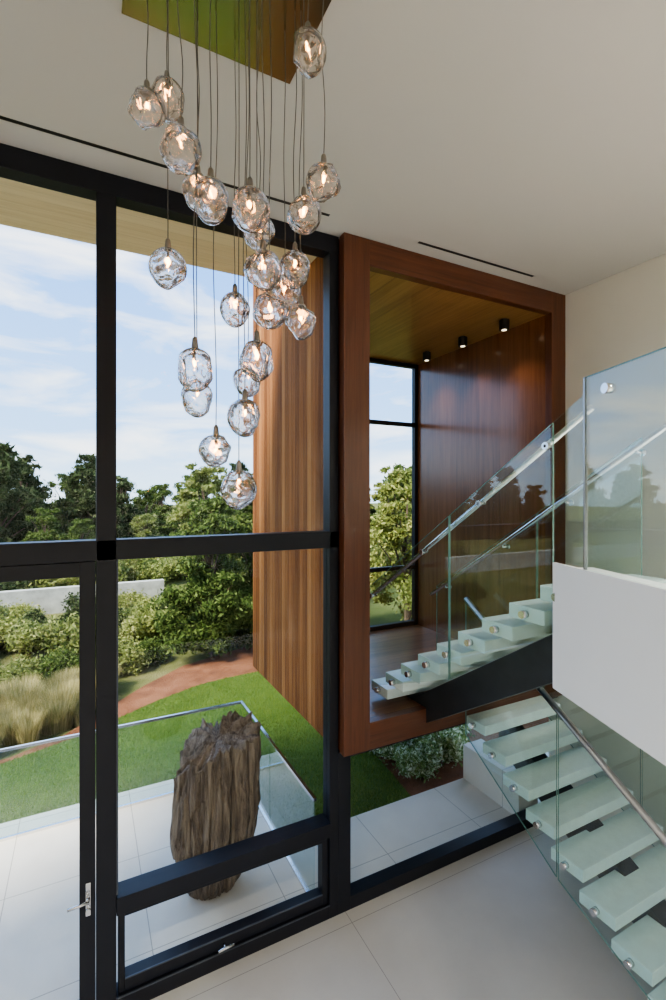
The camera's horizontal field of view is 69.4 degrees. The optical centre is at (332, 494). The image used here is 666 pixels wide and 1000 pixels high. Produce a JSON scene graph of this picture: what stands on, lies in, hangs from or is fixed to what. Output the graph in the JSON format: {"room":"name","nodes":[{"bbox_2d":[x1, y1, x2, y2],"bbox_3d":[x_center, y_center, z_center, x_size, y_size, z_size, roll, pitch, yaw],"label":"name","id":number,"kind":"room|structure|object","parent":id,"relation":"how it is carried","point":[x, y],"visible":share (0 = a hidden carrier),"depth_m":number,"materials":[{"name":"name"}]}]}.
{"room":"lobby","nodes":[
{"label":"lobby","id":0,"kind":"room"},
{"bbox_2d":[0,177,315,276],"bbox_3d":[-3.056,-2.538,3.599,6.270,0.300,1.040,0,0,-27],"label":"soffit","id":1,"kind":"structure","parent":0,"point":[24,206],"depth_m":4.29,"materials":[{"name":"brown wood"}]},
{"bbox_2d":[0,0,665,294],"bbox_3d":[0.659,-2.538,-0.296,9.300,0.300,9.270,0,0,-27],"label":"ceiling","id":2,"kind":"structure","parent":0,"point":[525,136],"depth_m":3.02,"materials":[{"name":"paint"}]},
{"bbox_2d":[0,116,329,216],"bbox_3d":[-2.723,-2.414,2.725,6.060,0.047,0.038,0,0,-27],"label":"trim","id":3,"kind":"structure","parent":2,"relation":"attached to","point":[1,117],"depth_m":3.30,"materials":[{"name":"black metal"}]},
{"bbox_2d":[121,0,340,509],"bbox_3d":[-0.436,-1.158,2.159,0.894,2.457,0.918,0,0,-27],"label":"pendant chandelier","id":4,"kind":"object","parent":2,"relation":"hanging from","point":[276,39],"visible":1,"depth_m":2.18,"materials":[{"name":"clear glass"}]},
{"bbox_2d":[418,241,532,276],"bbox_3d":[1.498,-2.414,4.903,1.560,0.047,0.038,0,0,-27],"label":"air vent","id":5,"kind":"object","parent":2,"relation":"attached to","point":[419,242],"depth_m":4.86,"materials":[{"name":"black metal"}]},
{"bbox_2d":[151,827,665,999],"bbox_3d":[0.748,4.009,-0.250,9.500,0.250,9.270,0,0,-27],"label":"floor","id":6,"kind":"structure","parent":0,"point":[495,922],"depth_m":4.09,"materials":[{"name":"tile"}]},
{"bbox_2d":[0,143,557,999],"bbox_3d":[-1.428,0.748,3.748,9.300,6.272,0.170,0,0,-27],"label":"frame","id":7,"kind":"object","parent":6,"relation":"on","point":[109,191],"visible":0.75,"depth_m":3.80,"materials":[{"name":"grey metal"}]},
{"bbox_2d":[0,561,94,999],"bbox_3d":[-2.254,2.182,3.293,1.125,3.385,0.201,0,0,-27],"label":"door","id":8,"kind":"structure","parent":7,"relation":"attached to","point":[85,571],"depth_m":3.50,"materials":[{"name":"grey metal"}]},
{"bbox_2d":[86,881,90,916],"bbox_3d":[-1.784,2.944,3.505,0.035,0.240,0.015,0,0,-27],"label":"plate","id":9,"kind":"object","parent":8,"relation":"attached to","point":[88,885],"depth_m":3.50,"materials":[{"name":"silver metal"}]},
{"bbox_2d":[116,560,329,999],"bbox_3d":[-0.827,2.125,4.007,1.785,3.282,0.030,0,0,-27],"label":"bead","id":10,"kind":"object","parent":7,"relation":"attached to","point":[318,896],"visible":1,"depth_m":3.70,"materials":[{"name":"grey metal"}]},
{"bbox_2d":[118,839,327,993],"bbox_3d":[-0.834,3.444,4.025,1.760,0.620,0.181,0,0,-27],"label":"window","id":11,"kind":"structure","parent":7,"relation":"attached to","point":[225,947],"depth_m":3.97,"materials":[{"name":"metal"}]},
{"bbox_2d":[370,404,665,999],"bbox_3d":[1.954,1.421,4.242,2.060,4.926,3.376,0,0,-27],"label":"staircase","id":12,"kind":"structure","parent":6,"relation":"on","point":[511,654],"depth_m":4.09,"materials":[{"name":"clear glass"}]},
{"bbox_2d":[253,232,564,756],"bbox_3d":[0.830,-0.804,6.218,3.020,6.367,2.630,0,0,-27],"label":"wall paneling","id":13,"kind":"structure","parent":0,"point":[481,403],"depth_m":5.74,"materials":[{"name":"brown wood"}]},
{"bbox_2d":[370,358,417,631],"bbox_3d":[0.266,-0.004,7.362,2.495,4.263,0.080,0,0,-27],"label":"frame","id":14,"kind":"object","parent":13,"relation":"attached to","point":[414,424],"visible":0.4,"depth_m":7.88,"materials":[{"name":"grey metal"}]},
{"bbox_2d":[423,351,430,361],"bbox_3d":[1.397,-2.068,7.170,0.120,0.133,0.120,0,0,-27],"label":"ceiling spotlight","id":15,"kind":"object","parent":13,"relation":"attached to","point":[426,355],"visible":1,"depth_m":7.12,"materials":[{"name":"black metal"}]},
{"bbox_2d":[458,336,466,347],"bbox_3d":[1.750,-2.068,6.485,0.120,0.133,0.120,0,0,-27],"label":"ceiling spotlight","id":16,"kind":"object","parent":13,"relation":"attached to","point":[462,340],"visible":1,"depth_m":6.44,"materials":[{"name":"black metal"}]},
{"bbox_2d":[499,318,508,331],"bbox_3d":[2.081,-2.068,5.845,0.120,0.133,0.120,0,0,-27],"label":"ceiling spotlight","id":17,"kind":"object","parent":13,"relation":"attached to","point":[503,323],"visible":1,"depth_m":5.80,"materials":[{"name":"black metal"}]},
{"bbox_2d":[549,253,665,858],"bbox_3d":[4.907,0.598,1.897,0.240,6.572,9.270,0,0,-27],"label":"wall","id":18,"kind":"structure","parent":0,"point":[619,318],"depth_m":5.15,"materials":[{"name":"beige paint"}]},
{"bbox_2d":[553,562,665,765],"bbox_3d":[2.740,0.833,1.685,3.794,0.802,3.700,0,0,-27],"label":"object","id":19,"kind":"structure","parent":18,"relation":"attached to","point":[609,632],"depth_m":2.53,"materials":[{"name":"white paint"}]},
{"bbox_2d":[583,347,665,578],"bbox_3d":[1.635,-0.124,1.345,1.019,1.110,2.728,0,0,-27],"label":"balustrade","id":20,"kind":"object","parent":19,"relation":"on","point":[605,387],"depth_m":2.77,"materials":[{"name":"clear glass"}]},
{"label":"outside","id":21,"kind":"structure","parent":0,"visible":0},
{"bbox_2d":[0,503,411,759],"bbox_3d":[-11.466,3.974,22.215,300.000,0.001,350.000,0,0,-27],"label":"ground","id":22,"kind":"structure","parent":21,"point":[379,614],"depth_m":11.76,"materials":[{"name":"plant"}]},
{"bbox_2d":[0,528,4,542],"bbox_3d":[-15.641,2.497,22.046,2.276,3.055,2.515,0,0,10],"label":"pine tree","id":23,"kind":"object","parent":22,"relation":"on","point":[1,530],"visible":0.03,"depth_m":22.34,"materials":[{"name":"green plant"}]},
{"bbox_2d":[0,600,9,618],"bbox_3d":[-9.968,3.470,13.945,1.690,0.987,1.653,0,0,22],"label":"shrub","id":24,"kind":"object","parent":22,"relation":"on","point":[2,609],"visible":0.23,"depth_m":13.88,"materials":[{"name":"green plant"}]},
{"bbox_2d":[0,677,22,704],"bbox_3d":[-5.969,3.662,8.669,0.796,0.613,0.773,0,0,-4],"label":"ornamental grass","id":25,"kind":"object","parent":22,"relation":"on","point":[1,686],"depth_m":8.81,"materials":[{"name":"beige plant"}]},
{"bbox_2d":[0,705,30,745],"bbox_3d":[-5.163,3.716,7.753,0.658,0.507,0.639,0,0,-22],"label":"ornamental grass","id":26,"kind":"object","parent":22,"relation":"on","point":[12,716],"depth_m":7.64,"materials":[{"name":"plant"}]},
{"bbox_2d":[0,695,31,718],"bbox_3d":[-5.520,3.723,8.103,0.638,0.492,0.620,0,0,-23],"label":"ornamental grass","id":27,"kind":"object","parent":22,"relation":"on","point":[2,709],"depth_m":8.09,"materials":[{"name":"beige plant"}]},
{"bbox_2d":[0,607,33,651],"bbox_3d":[-8.648,3.410,12.026,1.849,1.104,1.890,0,0,38],"label":"shrub","id":28,"kind":"object","parent":22,"relation":"on","point":[5,623],"visible":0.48,"depth_m":12.08,"materials":[{"name":"green plant"}]},
{"bbox_2d":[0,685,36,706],"bbox_3d":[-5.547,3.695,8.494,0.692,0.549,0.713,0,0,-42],"label":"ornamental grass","id":29,"kind":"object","parent":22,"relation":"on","point":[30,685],"depth_m":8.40,"materials":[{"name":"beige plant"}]},
{"bbox_2d":[0,441,41,542],"bbox_3d":[-16.678,0.647,24.727,5.442,6.865,4.994,0,0,9],"label":"pine tree","id":30,"kind":"object","parent":22,"relation":"on","point":[10,469],"visible":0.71,"depth_m":24.51,"materials":[{"name":"green plant"}]},
{"bbox_2d":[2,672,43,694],"bbox_3d":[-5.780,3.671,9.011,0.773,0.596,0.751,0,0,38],"label":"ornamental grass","id":31,"kind":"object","parent":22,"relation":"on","point":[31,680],"depth_m":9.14,"materials":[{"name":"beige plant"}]},
{"bbox_2d":[0,651,46,685],"bbox_3d":[-6.559,3.622,9.886,1.155,0.690,1.181,0,0,-5],"label":"shrub","id":32,"kind":"object","parent":22,"relation":"on","point":[19,668],"visible":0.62,"depth_m":9.87,"materials":[{"name":"green plant"}]},
{"bbox_2d":[0,607,47,648],"bbox_3d":[-8.512,3.546,13.000,1.508,0.836,1.757,0,0,-33],"label":"shrub","id":33,"kind":"object","parent":22,"relation":"on","point":[33,614],"visible":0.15,"depth_m":13.49,"materials":[{"name":"green plant"}]},
{"bbox_2d":[0,674,50,706],"bbox_3d":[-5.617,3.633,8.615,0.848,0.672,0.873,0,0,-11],"label":"ornamental grass","id":34,"kind":"object","parent":22,"relation":"on","point":[19,683],"depth_m":8.61,"materials":[{"name":"beige plant"}]},
{"bbox_2d":[0,580,50,590],"bbox_3d":[-12.229,3.077,17.963,3.162,1.752,3.683,0,0,-6],"label":"shrub","id":35,"kind":"object","parent":22,"relation":"on","point":[4,586],"visible":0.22,"depth_m":17.37,"materials":[{"name":"green plant"}]},
{"bbox_2d":[5,598,48,618],"bbox_3d":[-9.412,3.560,14.443,1.388,0.811,1.358,0,0,28],"label":"shrub","id":36,"kind":"object","parent":22,"relation":"on","point":[20,607],"visible":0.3,"depth_m":14.46,"materials":[{"name":"green plant"}]},
{"bbox_2d":[10,696,43,720],"bbox_3d":[-5.180,3.726,8.192,0.632,0.487,0.614,0,0,40],"label":"ornamental grass","id":37,"kind":"object","parent":22,"relation":"on","point":[29,705],"depth_m":8.13,"materials":[{"name":"beige plant"}]},
{"bbox_2d":[8,706,47,744],"bbox_3d":[-4.881,3.717,7.713,0.654,0.503,0.634,0,0,-2],"label":"ornamental grass","id":38,"kind":"object","parent":22,"relation":"on","point":[30,731],"depth_m":7.61,"materials":[{"name":"plant"}]},
{"bbox_2d":[1,616,57,653],"bbox_3d":[-7.761,3.579,12.513,1.391,0.771,1.620,0,0,-30],"label":"shrub","id":39,"kind":"object","parent":22,"relation":"on","point":[41,621],"visible":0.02,"depth_m":12.11,"materials":[{"name":"green plant"}]},
{"bbox_2d":[5,454,69,541],"bbox_3d":[-17.715,0.822,27.761,3.746,6.513,5.889,0,0,25],"label":"pine tree","id":40,"kind":"object","parent":22,"relation":"on","point":[27,474],"visible":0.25,"depth_m":27.63,"materials":[{"name":"green plant"}]},
{"bbox_2d":[28,705,51,733],"bbox_3d":[-4.856,3.739,8.124,0.597,0.460,0.580,0,0,20],"label":"ornamental grass","id":41,"kind":"object","parent":22,"relation":"on","point":[43,705],"depth_m":7.97,"materials":[{"name":"beige plant"}]},
{"bbox_2d":[32,692,57,710],"bbox_3d":[-4.939,3.701,8.382,0.695,0.536,0.675,0,0,-21],"label":"ornamental grass","id":42,"kind":"object","parent":22,"relation":"on","point":[44,692],"depth_m":8.31,"materials":[{"name":"beige plant"}]},
{"bbox_2d":[21,508,70,541],"bbox_3d":[-13.436,2.305,22.541,2.916,3.472,2.869,0,0,41],"label":"tree","id":43,"kind":"object","parent":22,"relation":"on","point":[49,531],"visible":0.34,"depth_m":22.35,"materials":[{"name":"green plant"}]},
{"bbox_2d":[1,611,95,657],"bbox_3d":[-6.775,3.382,11.713,1.939,1.158,1.983,0,0,41],"label":"shrub","id":44,"kind":"object","parent":22,"relation":"on","point":[26,635],"visible":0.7,"depth_m":11.46,"materials":[{"name":"green plant"}]},
{"bbox_2d":[29,616,71,648],"bbox_3d":[-7.255,3.588,12.730,1.359,0.753,1.583,0,0,24],"label":"shrub","id":45,"kind":"object","parent":22,"relation":"on","point":[65,616],"visible":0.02,"depth_m":12.51,"materials":[{"name":"green plant"}]},
{"bbox_2d":[28,645,76,685],"bbox_3d":[-5.900,3.618,10.251,1.217,0.695,1.268,0,0,-32],"label":"shrub","id":46,"kind":"object","parent":22,"relation":"on","point":[55,661],"visible":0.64,"depth_m":10.04,"materials":[{"name":"green plant"}]},
{"bbox_2d":[30,682,78,735],"bbox_3d":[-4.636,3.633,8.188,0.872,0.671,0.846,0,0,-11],"label":"ornamental grass","id":47,"kind":"object","parent":22,"relation":"on","point":[68,724],"depth_m":8.08,"materials":[{"name":"beige plant"}]},
{"bbox_2d":[36,473,76,529],"bbox_3d":[-17.951,1.288,32.794,4.618,5.590,4.694,0,0,-31],"label":"tree","id":48,"kind":"object","parent":22,"relation":"on","point":[51,484],"visible":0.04,"depth_m":32.33,"materials":[{"name":"green plant"}]},
{"bbox_2d":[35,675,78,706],"bbox_3d":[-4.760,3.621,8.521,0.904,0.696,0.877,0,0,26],"label":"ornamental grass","id":49,"kind":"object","parent":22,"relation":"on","point":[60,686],"depth_m":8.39,"materials":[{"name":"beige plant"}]},
{"bbox_2d":[41,676,78,705],"bbox_3d":[-4.760,3.628,8.542,0.886,0.682,0.860,0,0,4],"label":"ornamental grass","id":50,"kind":"object","parent":22,"relation":"on","point":[68,683],"depth_m":8.49,"materials":[{"name":"beige plant"}]},
{"bbox_2d":[25,574,95,588],"bbox_3d":[-11.005,3.104,19.364,2.853,1.704,2.917,0,0,-37],"label":"shrub","id":51,"kind":"object","parent":22,"relation":"on","point":[72,581],"visible":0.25,"depth_m":18.43,"materials":[{"name":"green plant"}]},
{"bbox_2d":[42,666,78,690],"bbox_3d":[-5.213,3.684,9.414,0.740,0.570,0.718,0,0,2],"label":"ornamental grass","id":52,"kind":"object","parent":22,"relation":"on","point":[76,672],"depth_m":9.39,"materials":[{"name":"beige plant"}]},
{"bbox_2d":[47,500,76,535],"bbox_3d":[-16.730,2.119,29.437,3.298,3.859,3.552,0,0,-39],"label":"tree","id":53,"kind":"object","parent":22,"relation":"on","point":[59,514],"visible":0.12,"depth_m":29.09,"materials":[{"name":"green plant"}]},
{"bbox_2d":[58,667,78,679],"bbox_3d":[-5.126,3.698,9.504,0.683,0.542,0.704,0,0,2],"label":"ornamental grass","id":54,"kind":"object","parent":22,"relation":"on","point":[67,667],"depth_m":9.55,"materials":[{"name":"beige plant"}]},
{"bbox_2d":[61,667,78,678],"bbox_3d":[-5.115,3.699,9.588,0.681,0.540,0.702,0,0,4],"label":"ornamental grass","id":55,"kind":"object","parent":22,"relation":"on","point":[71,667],"depth_m":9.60,"materials":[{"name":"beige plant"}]},
{"bbox_2d":[62,646,95,669],"bbox_3d":[-5.296,3.649,10.445,1.110,0.634,1.157,0,0,8],"label":"shrub","id":56,"kind":"object","parent":22,"relation":"on","point":[75,662],"visible":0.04,"depth_m":10.21,"materials":[{"name":"green plant"}]},
{"bbox_2d":[66,518,95,539],"bbox_3d":[-11.859,2.558,22.564,2.434,2.947,2.475,0,0,-7],"label":"tree","id":57,"kind":"object","parent":22,"relation":"on","point":[77,533],"visible":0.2,"depth_m":22.38,"materials":[{"name":"green plant"}]},
{"bbox_2d":[67,677,95,694],"bbox_3d":[-4.612,3.655,8.860,0.815,0.627,0.791,0,0,-17],"label":"ornamental grass","id":58,"kind":"object","parent":22,"relation":"on","point":[73,677],"depth_m":8.89,"materials":[{"name":"beige plant"}]},
{"bbox_2d":[0,579,163,613],"bbox_3d":[-20.774,3.559,10.378,32.600,0.850,0.300,0,0,-27],"label":"wall","id":59,"kind":"structure","parent":22,"relation":"on","point":[50,599],"depth_m":16.13,"materials":[{"name":"concrete"}]},
{"bbox_2d":[57,591,118,620],"bbox_3d":[-7.730,3.498,15.194,1.677,0.929,1.954,0,0,-16],"label":"shrub","id":60,"kind":"object","parent":22,"relation":"on","point":[73,601],"visible":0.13,"depth_m":14.82,"materials":[{"name":"green plant"}]},
{"bbox_2d":[55,452,124,539],"bbox_3d":[-15.219,0.683,30.809,5.383,6.791,4.940,0,0,1],"label":"pine tree","id":61,"kind":"object","parent":22,"relation":"on","point":[83,497],"visible":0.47,"depth_m":29.76,"materials":[{"name":"green plant"}]},
{"bbox_2d":[75,607,130,632],"bbox_3d":[-6.330,3.536,13.110,1.544,0.855,1.798,0,0,-22],"label":"shrub","id":62,"kind":"object","parent":22,"relation":"on","point":[119,609],"visible":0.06,"depth_m":13.45,"materials":[{"name":"green plant"}]},
{"bbox_2d":[95,663,122,681],"bbox_3d":[-4.597,3.704,9.806,0.669,0.531,0.689,0,0,23],"label":"ornamental grass","id":63,"kind":"object","parent":22,"relation":"on","point":[119,671],"depth_m":9.94,"materials":[{"name":"beige plant"}]},
{"bbox_2d":[94,509,126,538],"bbox_3d":[-11.278,2.334,24.350,2.739,3.394,2.791,0,0,44],"label":"pine tree","id":64,"kind":"object","parent":22,"relation":"on","point":[119,518],"visible":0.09,"depth_m":24.40,"materials":[{"name":"green plant"}]},
{"bbox_2d":[84,475,143,538],"bbox_3d":[-12.467,1.428,28.217,3.025,5.260,4.756,0,0,31],"label":"pine tree","id":65,"kind":"object","parent":22,"relation":"on","point":[123,503],"visible":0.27,"depth_m":27.65,"materials":[{"name":"green plant"}]},
{"bbox_2d":[95,558,150,581],"bbox_3d":[-10.066,2.996,21.661,3.278,1.915,3.206,0,0,15],"label":"shrub","id":66,"kind":"object","parent":22,"relation":"on","point":[124,567],"visible":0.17,"depth_m":21.00,"materials":[{"name":"green plant"}]},
{"bbox_2d":[95,631,152,676],"bbox_3d":[-4.861,3.559,10.878,1.362,0.813,1.392,0,0,-41],"label":"shrub","id":67,"kind":"object","parent":22,"relation":"on","point":[132,660],"visible":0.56,"depth_m":10.66,"materials":[{"name":"green plant"}]},
{"bbox_2d":[118,585,149,610],"bbox_3d":[-6.931,3.491,15.755,1.583,0.945,1.618,0,0,27],"label":"shrub","id":68,"kind":"object","parent":22,"relation":"on","point":[123,601],"visible":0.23,"depth_m":15.74,"materials":[{"name":"green plant"}]},
{"bbox_2d":[118,602,156,623],"bbox_3d":[-5.943,3.529,14.138,1.458,0.870,1.490,0,0,34],"label":"shrub","id":69,"kind":"object","parent":22,"relation":"on","point":[126,613],"visible":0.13,"depth_m":14.11,"materials":[{"name":"green plant"}]},
{"bbox_2d":[122,557,162,575],"bbox_3d":[-9.191,3.130,22.837,2.829,1.652,2.767,0,0,-14],"label":"shrub","id":70,"kind":"object","parent":22,"relation":"on","point":[157,558],"visible":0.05,"depth_m":22.25,"materials":[{"name":"green plant"}]},
{"bbox_2d":[128,512,164,557],"bbox_3d":[-10.004,2.468,25.308,2.678,3.134,2.884,0,0,0],"label":"tree","id":71,"kind":"object","parent":22,"relation":"on","point":[147,530],"visible":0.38,"depth_m":25.16,"materials":[{"name":"green plant"}]},
{"bbox_2d":[132,592,161,611],"bbox_3d":[-5.562,3.480,14.821,1.654,0.966,1.618,0,0,12],"label":"shrub","id":72,"kind":"object","parent":22,"relation":"on","point":[145,599],"visible":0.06,"depth_m":14.88,"materials":[{"name":"green plant"}]},
{"bbox_2d":[118,600,179,642],"bbox_3d":[-4.888,3.404,13.015,1.867,1.115,1.909,0,0,-19],"label":"shrub","id":73,"kind":"object","parent":22,"relation":"on","point":[142,625],"visible":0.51,"depth_m":12.45,"materials":[{"name":"green plant"}]},
{"bbox_2d":[130,488,171,536],"bbox_3d":[-11.876,1.809,30.250,3.723,4.506,3.785,0,0,-8],"label":"tree","id":74,"kind":"object","parent":22,"relation":"on","point":[146,500],"visible":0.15,"depth_m":30.03,"materials":[{"name":"green plant"}]},
{"bbox_2d":[134,636,171,666],"bbox_3d":[-4.361,3.654,11.430,1.093,0.624,1.139,0,0,-30],"label":"shrub","id":75,"kind":"object","parent":22,"relation":"on","point":[154,648],"visible":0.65,"depth_m":11.26,"materials":[{"name":"green plant"}]},
{"bbox_2d":[129,557,178,583],"bbox_3d":[-7.785,3.219,21.801,2.530,1.478,2.475,0,0,20],"label":"shrub","id":76,"kind":"object","parent":22,"relation":"on","point":[145,571],"visible":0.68,"depth_m":21.23,"materials":[{"name":"green plant"}]},
{"bbox_2d":[139,598,174,610],"bbox_3d":[-5.116,3.512,14.624,1.579,0.902,1.646,0,0,9],"label":"shrub","id":77,"kind":"object","parent":22,"relation":"on","point":[156,601],"visible":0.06,"depth_m":14.32,"materials":[{"name":"green plant"}]},
{"bbox_2d":[147,483,174,534],"bbox_3d":[-12.832,1.595,35.580,4.091,4.952,4.159,0,0,33],"label":"tree","id":78,"kind":"object","parent":22,"relation":"on","point":[159,506],"visible":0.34,"depth_m":35.26,"materials":[{"name":"green plant"}]},
{"bbox_2d":[152,594,201,618],"bbox_3d":[-4.521,3.465,14.290,2.090,0.994,1.794,0,0,2],"label":"shrub","id":79,"kind":"object","parent":22,"relation":"on","point":[161,606],"visible":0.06,"depth_m":13.83,"materials":[{"name":"green plant"}]},
{"bbox_2d":[166,556,187,578],"bbox_3d":[-7.189,3.185,23.152,2.585,1.544,2.643,0,0,-42],"label":"shrub","id":80,"kind":"object","parent":22,"relation":"on","point":[180,575],"visible":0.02,"depth_m":22.16,"materials":[{"name":"green plant"}]},
{"bbox_2d":[163,488,198,533],"bbox_3d":[-8.868,1.796,29.315,3.807,4.533,3.745,0,0,-21],"label":"tree","id":81,"kind":"object","parent":22,"relation":"on","point":[171,526],"visible":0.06,"depth_m":29.13,"materials":[{"name":"green plant"}]},
{"bbox_2d":[164,475,208,535],"bbox_3d":[-9.293,1.354,32.275,4.504,5.452,4.579,0,0,-28],"label":"tree","id":82,"kind":"object","parent":22,"relation":"on","point":[185,476],"visible":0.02,"depth_m":31.89,"materials":[{"name":"green plant"}]},
{"bbox_2d":[155,462,247,577],"bbox_3d":[-3.770,1.517,15.477,3.482,5.134,3.543,0,0,-35],"label":"leafy tree","id":83,"kind":"object","parent":22,"relation":"on","point":[208,485],"visible":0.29,"depth_m":15.04,"materials":[{"name":"green plant"}]},
{"bbox_2d":[151,496,252,659],"bbox_3d":[-3.036,2.029,11.885,3.034,4.087,2.950,0,0,19],"label":"leafy tree","id":84,"kind":"object","parent":22,"relation":"on","point":[209,632],"visible":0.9,"depth_m":11.30,"materials":[{"name":"green plant"}]},
{"bbox_2d":[216,502,252,636],"bbox_3d":[-2.191,1.890,13.275,3.161,4.379,3.251,0,0,18],"label":"leafy tree","id":85,"kind":"object","parent":22,"relation":"on","point":[245,515],"visible":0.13,"depth_m":12.92,"materials":[{"name":"green plant"}]},
{"bbox_2d":[223,462,252,515],"bbox_3d":[-6.844,0.757,36.314,5.263,6.639,4.830,0,0,43],"label":"pine tree","id":86,"kind":"object","parent":22,"relation":"on","point":[233,466],"visible":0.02,"depth_m":36.22,"materials":[{"name":"green plant"}]},
{"bbox_2d":[0,752,548,999],"bbox_3d":[-1.839,3.984,5.198,13.500,0.200,2.775,0,0,-27],"label":"floor","id":87,"kind":"structure","parent":22,"relation":"on","point":[39,871],"depth_m":4.95,"materials":[{"name":"tile"}]},
{"bbox_2d":[0,700,316,891],"bbox_3d":[-4.194,3.369,3.812,7.842,1.030,2.422,0,0,-27],"label":"glass balustrade","id":88,"kind":"object","parent":87,"relation":"on","point":[309,792],"visible":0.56,"depth_m":5.64,"materials":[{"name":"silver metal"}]},
{"bbox_2d":[170,710,261,900],"bbox_3d":[-1.152,3.093,4.812,0.874,1.582,0.702,0,0,-13],"label":"sculpture","id":89,"kind":"object","parent":87,"relation":"on","point":[216,796],"visible":0.79,"depth_m":4.58,"materials":[{"name":"brown wood"}]},
{"bbox_2d":[463,739,537,813],"bbox_3d":[2.154,3.654,6.260,0.330,0.460,0.950,0,0,-27],"label":"stone wall","id":90,"kind":"structure","parent":87,"relation":"on","point":[475,772],"depth_m":6.19,"materials":[{"name":"white stone"}]},
{"bbox_2d":[0,645,548,795],"bbox_3d":[-3.070,3.949,8.127,14.000,0.049,7.140,0,0,-27],"label":"mulch bed","id":91,"kind":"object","parent":22,"relation":"on","point":[239,662],"visible":0.22,"depth_m":9.51,"materials":[{"name":"brown soil"}]},
{"bbox_2d":[72,699,95,726],"bbox_3d":[-4.346,3.752,8.317,0.548,0.435,0.564,0,0,3],"label":"ornamental grass","id":92,"kind":"object","parent":91,"relation":"on","point":[76,717],"depth_m":8.19,"materials":[{"name":"plant"}]},
{"bbox_2d":[0,672,409,828],"bbox_3d":[-4.210,3.911,6.413,10.400,0.024,5.140,0,0,-27],"label":"lawn","id":93,"kind":"structure","parent":91,"relation":"on","point":[369,787],"depth_m":6.96,"materials":[{"name":"green plant"}]},
{"bbox_2d":[0,671,409,827],"bbox_3d":[-2.649,3.875,7.197,6.972,0.050,5.224,0,0,-27],"label":"grass blades","id":94,"kind":"object","parent":93,"relation":"on","point":[273,700],"visible":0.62,"depth_m":7.12,"materials":[{"name":"green plant"}]},
{"bbox_2d":[368,736,421,764],"bbox_3d":[0.974,3.640,7.456,1.187,0.573,0.942,0,0,-37],"label":"shrub","id":95,"kind":"object","parent":91,"relation":"on","point":[384,752],"visible":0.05,"depth_m":7.08,"materials":[{"name":"green plant"}]},
{"bbox_2d":[388,734,445,782],"bbox_3d":[1.183,3.682,6.841,0.807,0.492,1.018,0,0,-2],"label":"shrub","id":96,"kind":"object","parent":91,"relation":"on","point":[421,758],"visible":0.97,"depth_m":6.69,"materials":[{"name":"green plant"}]},
{"bbox_2d":[419,723,474,767],"bbox_3d":[1.690,3.619,7.438,1.009,0.614,1.272,0,0,6],"label":"shrub","id":97,"kind":"object","parent":91,"relation":"on","point":[452,740],"visible":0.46,"depth_m":7.03,"materials":[{"name":"green plant"}]},
{"bbox_2d":[370,489,376,526],"bbox_3d":[2.144,0.738,46.311,5.508,6.699,5.405,0,0,45],"label":"pine tree","id":98,"kind":"object","parent":22,"relation":"on","point":[373,510],"visible":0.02,"depth_m":45.88,"materials":[{"name":"green plant"}]},
{"bbox_2d":[370,502,382,545],"bbox_3d":[3.949,2.059,36.049,3.292,3.984,3.346,0,0,-23],"label":"tree","id":99,"kind":"object","parent":22,"relation":"on","point":[378,502],"visible":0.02,"depth_m":36.21,"materials":[{"name":"green plant"}]},
{"bbox_2d":[370,478,411,620],"bbox_3d":[1.901,1.699,11.982,3.280,4.754,3.224,0,0,-14],"label":"leafy tree","id":100,"kind":"object","parent":22,"relation":"on","point":[387,536],"visible":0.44,"depth_m":11.37,"materials":[{"name":"green plant"}]},
{"bbox_2d":[370,466,411,591],"bbox_3d":[2.423,1.585,14.245,3.385,4.992,3.444,0,0,11],"label":"leafy tree","id":101,"kind":"object","parent":22,"relation":"on","point":[405,475],"visible":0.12,"depth_m":13.84,"materials":[{"name":"green plant"}]},
{"bbox_2d":[371,463,411,556],"bbox_3d":[3.616,1.269,23.335,4.728,5.630,4.651,0,0,-13],"label":"tree","id":102,"kind":"object","parent":22,"relation":"on","point":[397,466],"visible":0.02,"depth_m":23.17,"materials":[{"name":"green plant"}]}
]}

